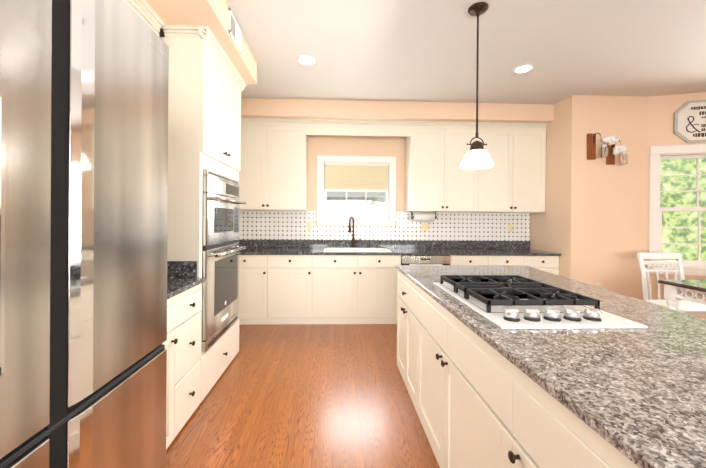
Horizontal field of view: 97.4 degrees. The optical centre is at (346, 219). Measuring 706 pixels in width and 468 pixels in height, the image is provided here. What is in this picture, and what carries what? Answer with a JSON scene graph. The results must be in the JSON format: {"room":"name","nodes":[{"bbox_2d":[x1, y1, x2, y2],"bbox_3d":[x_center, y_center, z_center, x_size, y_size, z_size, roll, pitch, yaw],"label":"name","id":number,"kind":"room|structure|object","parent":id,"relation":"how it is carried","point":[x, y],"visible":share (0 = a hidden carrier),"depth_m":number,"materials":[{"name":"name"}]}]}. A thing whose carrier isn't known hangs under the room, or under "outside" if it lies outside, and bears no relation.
{"room":"kitchen","nodes":[
{"label":"kitchen","id":0,"kind":"room"},
{"bbox_2d":[146,0,277,239],"bbox_3d":[-1.254,-0.125,0.748,0.870,2.900,7.760,0,0,-2],"label":"wall","id":1,"kind":"structure","parent":0,"point":[214,14],"depth_m":2.24,"materials":[{"name":"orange paint"}]},
{"bbox_2d":[124,0,159,35],"bbox_3d":[-1.452,-1.018,1.802,0.327,0.620,0.699,0,0,-2],"label":"upper cabinet","id":2,"kind":"object","parent":1,"relation":"attached to","point":[149,16],"depth_m":1.98,"materials":[{"name":"beige wood"}]},
{"bbox_2d":[228,8,241,53],"bbox_3d":[-0.867,-1.470,2.429,0.011,0.180,0.300,0,0,-2],"label":"air vent","id":3,"kind":"object","parent":1,"relation":"in","point":[234,31],"visible":1,"depth_m":2.41,"materials":[{"name":"white metal"}]},
{"bbox_2d":[166,324,439,467],"bbox_3d":[2.366,1.402,0.813,8.132,0.100,7.880,0,0,-2],"label":"floor","id":4,"kind":"structure","parent":0,"point":[307,395],"depth_m":2.19,"materials":[{"name":"brown wood"}]},
{"bbox_2d":[0,0,168,467],"bbox_3d":[-1.092,0.326,0.737,0.900,2.000,0.901,0,0,-2],"label":"refrigerator","id":5,"kind":"object","parent":4,"relation":"on","point":[84,84],"visible":1,"depth_m":0.79,"materials":[{"name":"silver metal"}]},
{"bbox_2d":[162,261,204,449],"bbox_3d":[-1.306,0.808,1.707,0.639,1.030,0.997,0,0,-2],"label":"base cabinet","id":6,"kind":"object","parent":4,"relation":"on","point":[182,343],"visible":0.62,"depth_m":1.97,"materials":[{"name":"beige wood"}]},
{"bbox_2d":[167,261,204,298],"bbox_3d":[-1.306,0.366,1.706,0.632,0.146,0.997,0,0,-2],"label":"countertop","id":7,"kind":"structure","parent":6,"relation":"on","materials":[{"name":"black stone"}]},
{"bbox_2d":[160,25,246,401],"bbox_3d":[-1.304,-0.020,2.647,0.694,2.682,0.976,0,0,-2],"label":"tall cabinet","id":8,"kind":"object","parent":4,"relation":"on","point":[207,84],"visible":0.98,"depth_m":2.29,"materials":[{"name":"beige wood"}]},
{"bbox_2d":[238,255,273,324],"bbox_3d":[-1.259,0.877,4.215,0.630,0.884,0.627,0,0,-2],"label":"base cabinet","id":9,"kind":"object","parent":4,"relation":"on","point":[256,272],"depth_m":3.91,"materials":[{"name":"beige wood"}]},
{"bbox_2d":[274,255,317,323],"bbox_3d":[-0.725,0.881,4.233,0.686,0.884,0.627,0,0,-2],"label":"base cabinet","id":10,"kind":"object","parent":4,"relation":"on","point":[297,267],"depth_m":3.93,"materials":[{"name":"beige wood"}]},
{"bbox_2d":[318,255,393,323],"bbox_3d":[0.093,0.887,4.261,1.196,0.884,0.627,0,0,-2],"label":"base cabinet","id":11,"kind":"object","parent":4,"relation":"on","point":[353,289],"depth_m":3.95,"materials":[{"name":"beige wood"}]},
{"bbox_2d":[239,247,557,254],"bbox_3d":[0.529,0.433,4.262,4.474,0.030,0.652,0,0,-2],"label":"countertop","id":12,"kind":"structure","parent":11,"relation":"on","point":[248,250],"depth_m":4.10,"materials":[{"name":"black stone"}]},
{"bbox_2d":[322,247,389,250],"bbox_3d":[0.134,0.511,4.243,0.884,0.219,0.484,0,0,-2],"label":"sink","id":13,"kind":"object","parent":12,"relation":"in","point":[323,248],"depth_m":4.45,"materials":[{"name":"white ceramic"}]},
{"bbox_2d":[350,216,361,246],"bbox_3d":[0.118,0.182,4.436,0.184,0.465,0.206,0,0,-2],"label":"faucet","id":14,"kind":"object","parent":12,"relation":"on","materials":[{"name":"brown metal"}]},
{"bbox_2d":[397,269,411,399],"bbox_3d":[1.076,0.898,2.492,1.200,0.884,0.806,0,0,-2],"label":"base cabinet","id":15,"kind":"object","parent":4,"relation":"on","point":[404,284],"depth_m":2.51,"materials":[{"name":"beige wood"}]},
{"bbox_2d":[394,255,457,323],"bbox_3d":[1.008,0.894,4.266,0.776,0.882,0.584,0,0,-2],"label":"base cabinet","id":16,"kind":"object","parent":4,"relation":"on","point":[398,259],"depth_m":3.97,"materials":[{"name":"beige wood"}]},
{"bbox_2d":[401,255,449,264],"bbox_3d":[1.010,0.879,4.265,0.626,0.852,0.586,0,0,-2],"label":"dishwasher","id":17,"kind":"object","parent":16,"relation":"in","point":[405,259],"depth_m":3.98,"materials":[{"name":"silver metal"}]},
{"bbox_2d":[412,281,495,467],"bbox_3d":[1.107,0.900,1.580,1.200,0.884,1.262,0,0,-2],"label":"base cabinet","id":18,"kind":"object","parent":4,"relation":"on","point":[454,368],"depth_m":1.51,"materials":[{"name":"beige wood"}]},
{"bbox_2d":[396,265,705,467],"bbox_3d":[1.121,0.442,1.565,1.239,0.030,2.670,0,0,-2],"label":"countertop","id":19,"kind":"structure","parent":18,"relation":"on","point":[633,368],"depth_m":1.04,"materials":[{"name":"grey stone"}]},
{"bbox_2d":[458,255,493,264],"bbox_3d":[1.604,0.898,4.312,0.553,0.884,0.627,0,0,-2],"label":"base cabinet","id":20,"kind":"object","parent":4,"relation":"on","point":[462,259],"depth_m":4.00,"materials":[{"name":"beige wood"}]},
{"bbox_2d":[494,255,529,265],"bbox_3d":[2.058,0.901,4.327,0.604,0.884,0.627,0,0,-2],"label":"base cabinet","id":21,"kind":"object","parent":4,"relation":"on","point":[523,260],"depth_m":4.02,"materials":[{"name":"beige wood"}]},
{"bbox_2d":[530,255,560,274],"bbox_3d":[2.500,0.905,4.342,0.523,0.884,0.627,0,0,-2],"label":"base cabinet","id":22,"kind":"object","parent":4,"relation":"on","point":[548,263],"depth_m":4.03,"materials":[{"name":"beige wood"}]},
{"bbox_2d":[496,349,643,467],"bbox_3d":[1.135,0.902,0.756,1.200,0.884,0.631,0,0,-2],"label":"base cabinet","id":23,"kind":"object","parent":4,"relation":"on","point":[509,366],"depth_m":0.86,"materials":[{"name":"beige wood"}]},
{"bbox_2d":[637,252,705,314],"bbox_3d":[3.531,0.862,3.281,0.490,0.990,0.496,0,0,-2],"label":"dining chair","id":24,"kind":"object","parent":4,"relation":"on","point":[689,307],"visible":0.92,"depth_m":3.46,"materials":[{"name":"white wood"}]},
{"bbox_2d":[658,280,705,310],"bbox_3d":[3.550,0.970,2.263,1.050,0.777,1.500,0,0,-2],"label":"dining table","id":25,"kind":"object","parent":4,"relation":"on","point":[673,291],"visible":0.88,"depth_m":2.88,"materials":[{"name":"white wood"}]},
{"bbox_2d":[278,99,565,275],"bbox_3d":[0.589,-0.118,4.382,4.560,2.900,0.620,0,0,-2],"label":"wall","id":26,"kind":"structure","parent":0,"point":[547,228],"depth_m":4.15,"materials":[{"name":"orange paint"}]},
{"bbox_2d":[239,122,310,209],"bbox_3d":[-1.132,-0.721,4.356,1.142,1.172,0.346,0,0,-2],"label":"upper cabinet","id":27,"kind":"object","parent":26,"relation":"attached to","point":[273,173],"depth_m":4.19,"materials":[{"name":"beige wood"}]},
{"bbox_2d":[315,155,396,225],"bbox_3d":[0.147,-0.426,4.602,1.200,1.024,0.150,0,0,-2],"label":"window","id":28,"kind":"structure","parent":26,"relation":"in","point":[374,174],"depth_m":4.58,"materials":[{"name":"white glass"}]},
{"bbox_2d":[324,163,388,190],"bbox_3d":[0.149,-0.633,4.590,0.948,0.404,0.024,0,0,-2],"label":"cellular shade","id":29,"kind":"object","parent":28,"relation":"attached to","point":[337,176],"depth_m":4.58,"materials":[{"name":"beige fabric"}]},
{"bbox_2d":[238,239,529,246],"bbox_3d":[0.519,0.359,4.578,4.474,0.116,0.019,0,0,-2],"label":"backsplash","id":30,"kind":"structure","parent":26,"relation":"attached to","point":[252,242],"depth_m":4.57,"materials":[{"name":"black stone"}]},
{"bbox_2d":[403,126,482,213],"bbox_3d":[1.376,-0.702,4.441,1.009,1.172,0.346,0,0,-2],"label":"upper cabinet","id":31,"kind":"object","parent":26,"relation":"attached to","point":[435,181],"depth_m":4.27,"materials":[{"name":"beige wood"}]},
{"bbox_2d":[483,126,546,212],"bbox_3d":[2.263,-0.696,4.471,1.011,1.172,0.346,0,0,-2],"label":"upper cabinet","id":32,"kind":"object","parent":26,"relation":"attached to","point":[516,182],"depth_m":4.30,"materials":[{"name":"beige wood"}]},
{"bbox_2d":[226,0,705,104],"bbox_3d":[2.389,-1.598,0.808,8.132,0.100,7.880,0,0,-2],"label":"ceiling","id":33,"kind":"structure","parent":0,"point":[397,50],"depth_m":2.83,"materials":[{"name":"paint"}]},
{"bbox_2d":[297,55,315,64],"bbox_3d":[-0.394,-1.568,3.055,0.184,0.008,0.184,0,0,-2],"label":"recessed light","id":34,"kind":"object","parent":33,"relation":"in","point":[306,60],"visible":1,"depth_m":3.05,"materials":[{"name":"white"}]},
{"bbox_2d":[460,2,493,168],"bbox_3d":[0.967,-0.976,2.292,0.236,1.169,0.236,0,0,-2],"label":"pendant light","id":35,"kind":"object","parent":33,"relation":"hanging from","point":[477,156],"visible":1,"depth_m":2.27,"materials":[{"name":"white glass"}]},
{"bbox_2d":[513,65,533,73],"bbox_3d":[1.823,-1.552,3.200,0.184,0.008,0.184,0,0,-2],"label":"recessed light","id":36,"kind":"object","parent":33,"relation":"in","point":[522,69],"visible":1,"depth_m":3.20,"materials":[{"name":"white"}]},
{"bbox_2d":[587,133,618,159],"bbox_3d":[3.137,-0.908,3.777,0.300,0.320,0.166,0,0,-2],"label":"sconce","id":37,"kind":"object","parent":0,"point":[591,145],"visible":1,"depth_m":3.83,"materials":[{"name":"brown wood"}]},
{"bbox_2d":[606,140,627,164],"bbox_3d":[3.325,-0.834,3.790,0.186,0.316,0.154,0,0,-2],"label":"sconce","id":38,"kind":"object","parent":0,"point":[613,150],"visible":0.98,"depth_m":3.79,"materials":[{"name":"brown wood"}]},
{"bbox_2d":[648,144,705,275],"bbox_3d":[4.296,-0.119,3.764,1.100,1.580,0.150,0,0,15],"label":"bay window","id":39,"kind":"structure","parent":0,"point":[658,154],"depth_m":3.83,"materials":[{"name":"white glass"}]},
{"bbox_2d":[673,100,705,142],"bbox_3d":[4.424,-1.185,3.685,0.850,0.505,0.032,0,0,15],"label":"sign plaque","id":40,"kind":"object","parent":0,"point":[689,125],"visible":1,"depth_m":3.75,"materials":[{"name":"white wood"}]},
{"label":"outside","id":41,"kind":"structure","parent":0,"visible":0},
{"bbox_2d":[327,192,384,214],"bbox_3d":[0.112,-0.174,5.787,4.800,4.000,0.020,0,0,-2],"label":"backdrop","id":42,"kind":"structure","parent":41,"point":[353,199],"depth_m":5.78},
{"bbox_2d":[660,158,705,260],"bbox_3d":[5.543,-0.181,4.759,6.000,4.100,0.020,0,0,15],"label":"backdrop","id":43,"kind":"structure","parent":41,"point":[670,200],"depth_m":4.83,"materials":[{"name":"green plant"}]}
]}

